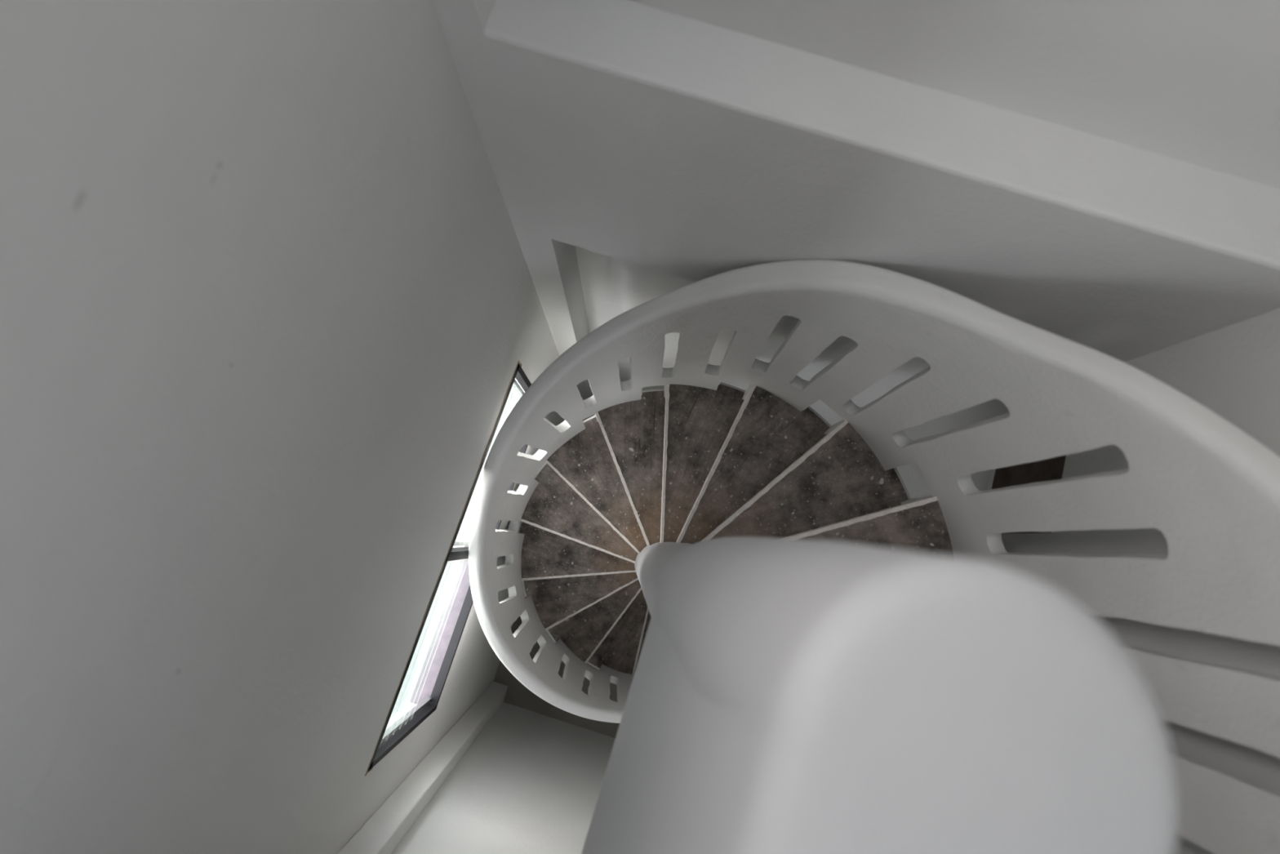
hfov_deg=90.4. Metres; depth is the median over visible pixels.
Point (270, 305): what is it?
wall
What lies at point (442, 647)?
window
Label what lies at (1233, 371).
wall
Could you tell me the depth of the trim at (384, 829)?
2.68 m
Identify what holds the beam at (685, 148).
attached to the wall at (1197, 82)
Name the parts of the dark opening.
vent frame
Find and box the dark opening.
[991,454,1066,533]
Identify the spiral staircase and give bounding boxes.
[468,259,1279,853]
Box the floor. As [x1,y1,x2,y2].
[493,418,619,737]
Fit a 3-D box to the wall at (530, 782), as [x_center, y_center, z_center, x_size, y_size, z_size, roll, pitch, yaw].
[-0.161,1.525,0.564,1.721,7.822,0.105,17,80,2]
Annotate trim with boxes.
[337,681,507,853]
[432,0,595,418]
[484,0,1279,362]
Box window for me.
[364,360,531,775]
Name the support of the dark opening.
in the wall at (1233, 371)
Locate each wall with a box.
[0,0,564,853]
[391,702,615,853]
[574,0,1279,426]
[896,307,1279,853]
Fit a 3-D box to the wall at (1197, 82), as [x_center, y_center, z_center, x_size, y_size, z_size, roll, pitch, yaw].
[0.531,-0.674,0.963,1.721,7.822,0.105,17,80,2]
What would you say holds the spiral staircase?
on the floor
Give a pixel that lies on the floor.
(517, 695)

